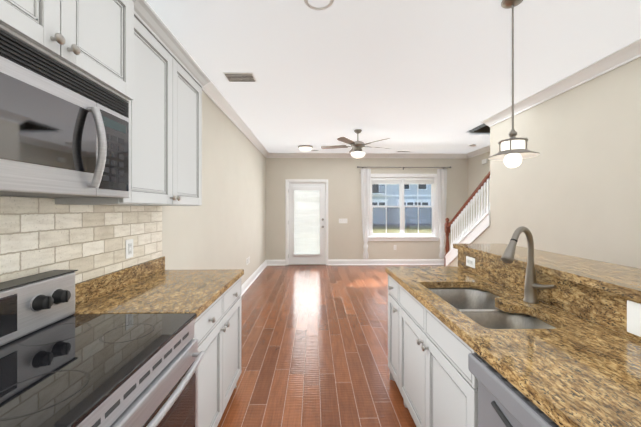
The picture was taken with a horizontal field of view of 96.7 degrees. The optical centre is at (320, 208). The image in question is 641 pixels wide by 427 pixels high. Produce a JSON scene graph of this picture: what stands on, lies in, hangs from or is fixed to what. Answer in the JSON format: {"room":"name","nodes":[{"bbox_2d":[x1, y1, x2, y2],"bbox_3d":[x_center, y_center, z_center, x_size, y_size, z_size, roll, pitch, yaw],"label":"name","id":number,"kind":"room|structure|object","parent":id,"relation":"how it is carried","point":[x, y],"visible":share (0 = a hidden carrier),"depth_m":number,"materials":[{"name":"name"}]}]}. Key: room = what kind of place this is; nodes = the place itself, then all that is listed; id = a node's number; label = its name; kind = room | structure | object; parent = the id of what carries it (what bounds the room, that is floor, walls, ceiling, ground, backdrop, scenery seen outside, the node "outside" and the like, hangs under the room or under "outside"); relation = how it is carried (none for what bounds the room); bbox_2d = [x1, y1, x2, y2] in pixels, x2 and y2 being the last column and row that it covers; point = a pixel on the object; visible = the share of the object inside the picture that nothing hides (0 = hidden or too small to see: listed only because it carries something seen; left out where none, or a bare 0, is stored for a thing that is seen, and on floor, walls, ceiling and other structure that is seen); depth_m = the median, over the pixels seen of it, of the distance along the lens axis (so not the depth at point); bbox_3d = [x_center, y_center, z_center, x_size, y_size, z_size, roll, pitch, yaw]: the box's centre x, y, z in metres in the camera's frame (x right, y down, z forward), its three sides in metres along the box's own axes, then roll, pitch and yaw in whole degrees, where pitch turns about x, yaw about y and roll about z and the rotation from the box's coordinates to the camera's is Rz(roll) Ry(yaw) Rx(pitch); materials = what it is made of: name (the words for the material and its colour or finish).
{"room":"kitchen","nodes":[
{"label":"kitchen","id":0,"kind":"room"},
{"bbox_2d":[0,91,267,284],"bbox_3d":[-1.317,-0.634,2.662,0.150,4.050,8.980,0,0,-1],"label":"wall","id":1,"kind":"structure","parent":0,"point":[230,225],"depth_m":3.68,"materials":[{"name":"paint"}]},
{"bbox_2d":[0,0,83,71],"bbox_3d":[-1.016,-0.750,0.755,0.366,0.532,0.435,0,0,-1],"label":"upper cabinet","id":2,"kind":"object","parent":1,"relation":"attached to","point":[54,29],"depth_m":0.88,"materials":[{"name":"grey paint"}]},
{"bbox_2d":[0,197,161,283],"bbox_3d":[-1.196,0.222,0.783,0.009,0.534,2.840,0,0,-1],"label":"tile backsplash","id":3,"kind":"structure","parent":1,"relation":"attached to","point":[42,235],"depth_m":1.40,"materials":[{"name":"tile"}]},
{"bbox_2d":[126,239,132,258],"bbox_3d":[-1.208,0.255,1.808,0.008,0.118,0.072,0,0,-1],"label":"outlet","id":4,"kind":"object","parent":3,"relation":"attached to","point":[129,248],"visible":1,"depth_m":1.80,"materials":[{"name":"white plastic"}]},
{"bbox_2d":[75,0,139,107],"bbox_3d":[-1.022,-0.750,1.074,0.366,0.532,0.436,0,0,-1],"label":"upper cabinet","id":5,"kind":"object","parent":1,"relation":"attached to","point":[134,54],"depth_m":1.18,"materials":[{"name":"grey paint"}]},
{"bbox_2d":[0,30,129,197],"bbox_3d":[-0.998,-0.264,0.914,0.407,0.431,0.755,0,0,-1],"label":"over-the-range microwave","id":6,"kind":"object","parent":5,"relation":"attached to","point":[64,132],"visible":1,"depth_m":0.93,"materials":[{"name":"grey metal"}]},
{"bbox_2d":[54,0,203,205],"bbox_3d":[-1.064,-0.518,1.754,0.310,0.994,0.917,0,0,-1],"label":"upper cabinet","id":7,"kind":"object","parent":1,"relation":"attached to","point":[166,128],"depth_m":1.66,"materials":[{"name":"grey paint"}]},
{"bbox_2d":[145,0,268,157],"bbox_3d":[-1.198,-1.305,2.665,0.088,0.108,8.680,0,0,-1],"label":"crown molding","id":8,"kind":"structure","parent":1,"relation":"attached to","point":[209,89],"depth_m":3.76,"materials":[{"name":"white wood"}]},
{"bbox_2d":[241,260,267,295],"bbox_3d":[-1.267,1.323,4.629,0.032,0.140,4.745,0,0,-1],"label":"baseboard","id":9,"kind":"structure","parent":1,"relation":"attached to","point":[247,283],"depth_m":5.42,"materials":[{"name":"white wood"}]},
{"bbox_2d":[217,265,443,426],"bbox_3d":[1.267,1.451,2.714,5.320,0.120,8.980,0,0,-1],"label":"floor","id":10,"kind":"structure","parent":0,"point":[314,345],"depth_m":2.75,"materials":[{"name":"brown wood"}]},
{"bbox_2d":[0,270,204,426],"bbox_3d":[-0.836,0.833,0.916,0.711,1.112,0.757,0,0,-1],"label":"range","id":11,"kind":"object","parent":10,"relation":"on","point":[62,364],"visible":1,"depth_m":0.97,"materials":[{"name":"grey"}]},
{"bbox_2d":[192,316,199,426],"bbox_3d":[-0.891,0.953,0.915,0.612,0.872,0.887,0,0,-1],"label":"base cabinet","id":12,"kind":"object","parent":10,"relation":"on","point":[197,321],"depth_m":1.41,"materials":[{"name":"grey paint"}]},
{"bbox_2d":[74,256,243,319],"bbox_3d":[-0.883,0.443,0.799,0.632,0.143,2.860,0,0,-1],"label":"countertop","id":13,"kind":"structure","parent":12,"relation":"on","point":[153,286],"depth_m":1.60,"materials":[{"name":"stone"}]},
{"bbox_2d":[200,277,240,426],"bbox_3d":[-0.909,0.954,1.758,0.612,0.872,0.918,0,0,-1],"label":"base cabinet","id":14,"kind":"object","parent":10,"relation":"on","point":[217,328],"depth_m":1.71,"materials":[{"name":"grey paint"}]},
{"bbox_2d":[388,275,391,379],"bbox_3d":[0.908,0.858,2.146,0.712,1.064,0.382,0,0,-1],"label":"base cabinet","id":15,"kind":"object","parent":10,"relation":"on","point":[389,278],"depth_m":2.26,"materials":[{"name":"grey paint"}]},
{"bbox_2d":[392,269,500,426],"bbox_3d":[0.920,0.857,1.573,0.712,1.064,1.012,0,0,-1],"label":"base cabinet","id":16,"kind":"object","parent":10,"relation":"on","point":[433,377],"depth_m":1.54,"materials":[{"name":"grey paint"}]},
{"bbox_2d":[444,171,489,265],"bbox_3d":[3.168,-0.044,3.779,1.166,2.872,4.428,0,0,-1],"label":"staircase","id":17,"kind":"structure","parent":10,"relation":"on","point":[475,229],"depth_m":4.98,"materials":[{"name":"white wood"}]},
{"bbox_2d":[468,353,558,426],"bbox_3d":[0.847,0.955,0.761,0.593,0.868,0.596,0,0,-1],"label":"dishwasher","id":18,"kind":"object","parent":10,"relation":"on","point":[503,401],"visible":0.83,"depth_m":0.89,"materials":[{"name":"grey metal"}]},
{"bbox_2d":[460,286,638,426],"bbox_3d":[0.937,0.857,0.762,0.712,1.064,0.730,0,0,-1],"label":"base cabinet","id":19,"kind":"object","parent":10,"relation":"on","point":[468,382],"depth_m":1.11,"materials":[{"name":"grey paint"}]},
{"bbox_2d":[385,244,640,426],"bbox_3d":[1.057,0.402,0.939,0.995,0.226,2.837,0,0,-1],"label":"countertop","id":20,"kind":"structure","parent":19,"relation":"on","point":[570,369],"depth_m":1.09,"materials":[{"name":"stone"}]},
{"bbox_2d":[466,256,474,267],"bbox_3d":[1.117,0.398,2.122,0.009,0.072,0.118,0,0,-1],"label":"outlet","id":21,"kind":"object","parent":20,"relation":"attached to","point":[470,261],"visible":1,"depth_m":2.12,"materials":[{"name":"white plastic"}]},
{"bbox_2d":[428,288,554,328],"bbox_3d":[0.848,0.620,1.488,0.447,0.207,0.773,0,0,-1],"label":"sink","id":22,"kind":"object","parent":20,"relation":"in","point":[478,307],"visible":0.12,"depth_m":1.45,"materials":[{"name":"metal"}]},
{"bbox_2d":[501,226,556,302],"bbox_3d":[0.979,0.281,1.398,0.260,0.386,0.175,0,0,-1],"label":"faucet","id":23,"kind":"object","parent":20,"relation":"on","point":[531,286],"visible":1,"depth_m":1.43,"materials":[{"name":"silver metal"}]},
{"bbox_2d":[627,300,640,336],"bbox_3d":[1.141,0.399,0.977,0.010,0.118,0.165,0,0,-1],"label":"light switch","id":24,"kind":"object","parent":20,"relation":"attached to","point":[634,318],"visible":1,"depth_m":1.03,"materials":[{"name":"white plastic"}]},
{"bbox_2d":[268,158,443,259],"bbox_3d":[1.185,0.020,7.130,4.980,2.750,0.150,0,0,-1],"label":"wall","id":25,"kind":"structure","parent":0,"point":[345,240],"depth_m":7.04,"materials":[{"name":"paint"}]},
{"bbox_2d":[268,260,284,265],"bbox_3d":[-1.063,1.325,6.990,0.420,0.140,0.032,0,0,-1],"label":"baseboard","id":26,"kind":"structure","parent":25,"relation":"attached to","point":[270,262],"depth_m":6.99,"materials":[{"name":"white wood"}]},
{"bbox_2d":[285,179,327,264],"bbox_3d":[-0.328,0.339,7.098,1.053,2.112,0.189,0,0,-1],"label":"door frame","id":27,"kind":"structure","parent":25,"relation":"attached to","point":[287,181],"depth_m":7.00,"materials":[{"name":"white wood"}]},
{"bbox_2d":[288,183,325,263],"bbox_3d":[-0.329,0.369,7.043,0.925,2.028,0.116,0,0,-1],"label":"door","id":28,"kind":"structure","parent":25,"relation":"in","point":[306,223],"depth_m":7.06,"materials":[{"name":"white paint"}]},
{"bbox_2d":[339,219,346,222],"bbox_3d":[0.563,0.307,7.033,0.173,0.074,0.015,0,0,-1],"label":"light switch","id":29,"kind":"object","parent":25,"relation":"attached to","point":[342,220],"visible":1,"depth_m":7.03,"materials":[{"name":"white plastic"}]},
{"bbox_2d":[269,153,464,158],"bbox_3d":[1.223,-1.301,7.013,4.930,0.108,0.088,0,0,-1],"label":"crown molding","id":30,"kind":"structure","parent":25,"relation":"attached to","point":[271,155],"depth_m":7.01,"materials":[{"name":"white wood"}]},
{"bbox_2d":[328,259,443,264],"bbox_3d":[1.943,1.325,7.053,3.488,0.140,0.032,0,0,-1],"label":"baseboard","id":31,"kind":"structure","parent":25,"relation":"attached to","point":[330,261],"depth_m":7.05,"materials":[{"name":"white wood"}]},
{"bbox_2d":[368,174,439,240],"bbox_3d":[2.051,-0.032,7.105,1.830,1.665,0.155,0,0,-1],"label":"window","id":32,"kind":"structure","parent":25,"relation":"in","point":[401,182],"depth_m":7.09,"materials":[{"name":"white plastic"}]},
{"bbox_2d":[357,166,450,169],"bbox_3d":[2.062,-0.944,7.019,2.330,0.189,0.108,0,0,-1],"label":"curtain rod","id":33,"kind":"object","parent":25,"relation":"attached to","point":[410,167],"visible":1,"depth_m":6.99,"materials":[{"name":"grey metal"}]},
{"bbox_2d":[361,169,370,258],"bbox_3d":[1.113,0.126,6.968,0.250,2.198,0.080,0,0,-1],"label":"curtain","id":34,"kind":"object","parent":33,"relation":"hanging from","point":[365,187],"visible":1,"depth_m":6.95,"materials":[{"name":"white fabric"}]},
{"bbox_2d":[437,169,446,258],"bbox_3d":[2.998,0.126,7.007,0.250,2.198,0.080,0,0,-1],"label":"curtain","id":35,"kind":"object","parent":33,"relation":"hanging from","point":[442,184],"visible":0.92,"depth_m":6.99,"materials":[{"name":"white fabric"}]},
{"bbox_2d":[146,0,640,153],"bbox_3d":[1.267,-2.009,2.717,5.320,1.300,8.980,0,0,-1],"label":"ceiling","id":36,"kind":"structure","parent":0,"point":[423,76],"depth_m":2.58,"materials":[{"name":"white paint"}]},
{"bbox_2d":[223,72,256,81],"bbox_3d":[-0.825,-1.353,2.943,0.300,0.010,0.200,0,0,-1],"label":"ceiling vent","id":37,"kind":"object","parent":36,"relation":"in","point":[238,77],"visible":1,"depth_m":2.93,"materials":[{"name":"white metal"}]},
{"bbox_2d":[298,145,312,152],"bbox_3d":[-0.321,-1.290,6.224,0.336,0.132,0.336,0,0,-1],"label":"flush ceiling light","id":38,"kind":"object","parent":36,"relation":"attached to","point":[305,148],"visible":1,"depth_m":6.12,"materials":[{"name":"white glass"}]},
{"bbox_2d":[304,0,333,9],"bbox_3d":[-0.008,-1.387,1.850,0.196,0.066,0.196,0,0,-1],"label":"recessed light","id":39,"kind":"object","parent":36,"relation":"in","point":[319,8],"visible":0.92,"depth_m":1.91,"materials":[{"name":"white"}]},
{"bbox_2d":[321,129,390,167],"bbox_3d":[0.647,-1.029,4.986,1.270,0.654,1.224,0,0,-1],"label":"ceiling fan","id":40,"kind":"object","parent":36,"relation":"hanging from","point":[356,151],"visible":1,"depth_m":4.87,"materials":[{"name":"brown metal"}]},
{"bbox_2d":[488,0,539,167],"bbox_3d":[1.256,-0.812,1.859,0.280,1.094,0.280,0,0,-1],"label":"pendant light","id":41,"kind":"object","parent":36,"relation":"hanging from","point":[514,151],"visible":1,"depth_m":1.84,"materials":[{"name":"silver metal"}]},
{"bbox_2d":[444,57,640,268],"bbox_3d":[2.710,-0.585,2.122,0.120,3.950,7.432,0,0,-1],"label":"wall","id":42,"kind":"structure","parent":0,"point":[573,188],"depth_m":2.97,"materials":[{"name":"paint"}]},
{"bbox_2d":[465,145,489,158],"bbox_3d":[3.664,-1.302,6.057,0.088,0.108,1.900,0,0,-1],"label":"crown molding","id":43,"kind":"structure","parent":42,"relation":"attached to","point":[487,149],"depth_m":6.59,"materials":[{"name":"white wood"}]},
{"bbox_2d":[481,38,640,126],"bbox_3d":[2.631,-1.307,1.429,0.108,0.108,6.048,0,0,-1],"label":"crown molding","id":44,"kind":"structure","parent":42,"relation":"attached to","point":[604,65],"depth_m":2.88,"materials":[{"name":"white wood"}]},
{"label":"outside","id":45,"kind":"structure","parent":0,"visible":0},
{"bbox_2d":[373,223,431,232],"bbox_3d":[9.598,1.870,21.422,100.000,0.080,28.060,0,0,-1],"label":"lawn","id":46,"kind":"structure","parent":45,"point":[413,226],"depth_m":26.22,"materials":[{"name":"green plant"}]},
{"bbox_2d":[372,184,431,222],"bbox_3d":[11.707,-3.421,40.105,67.000,10.700,10.200,0,0,-1],"label":"house","id":47,"kind":"structure","parent":46,"relation":"on","point":[408,192],"depth_m":36.13,"materials":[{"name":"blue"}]}
]}

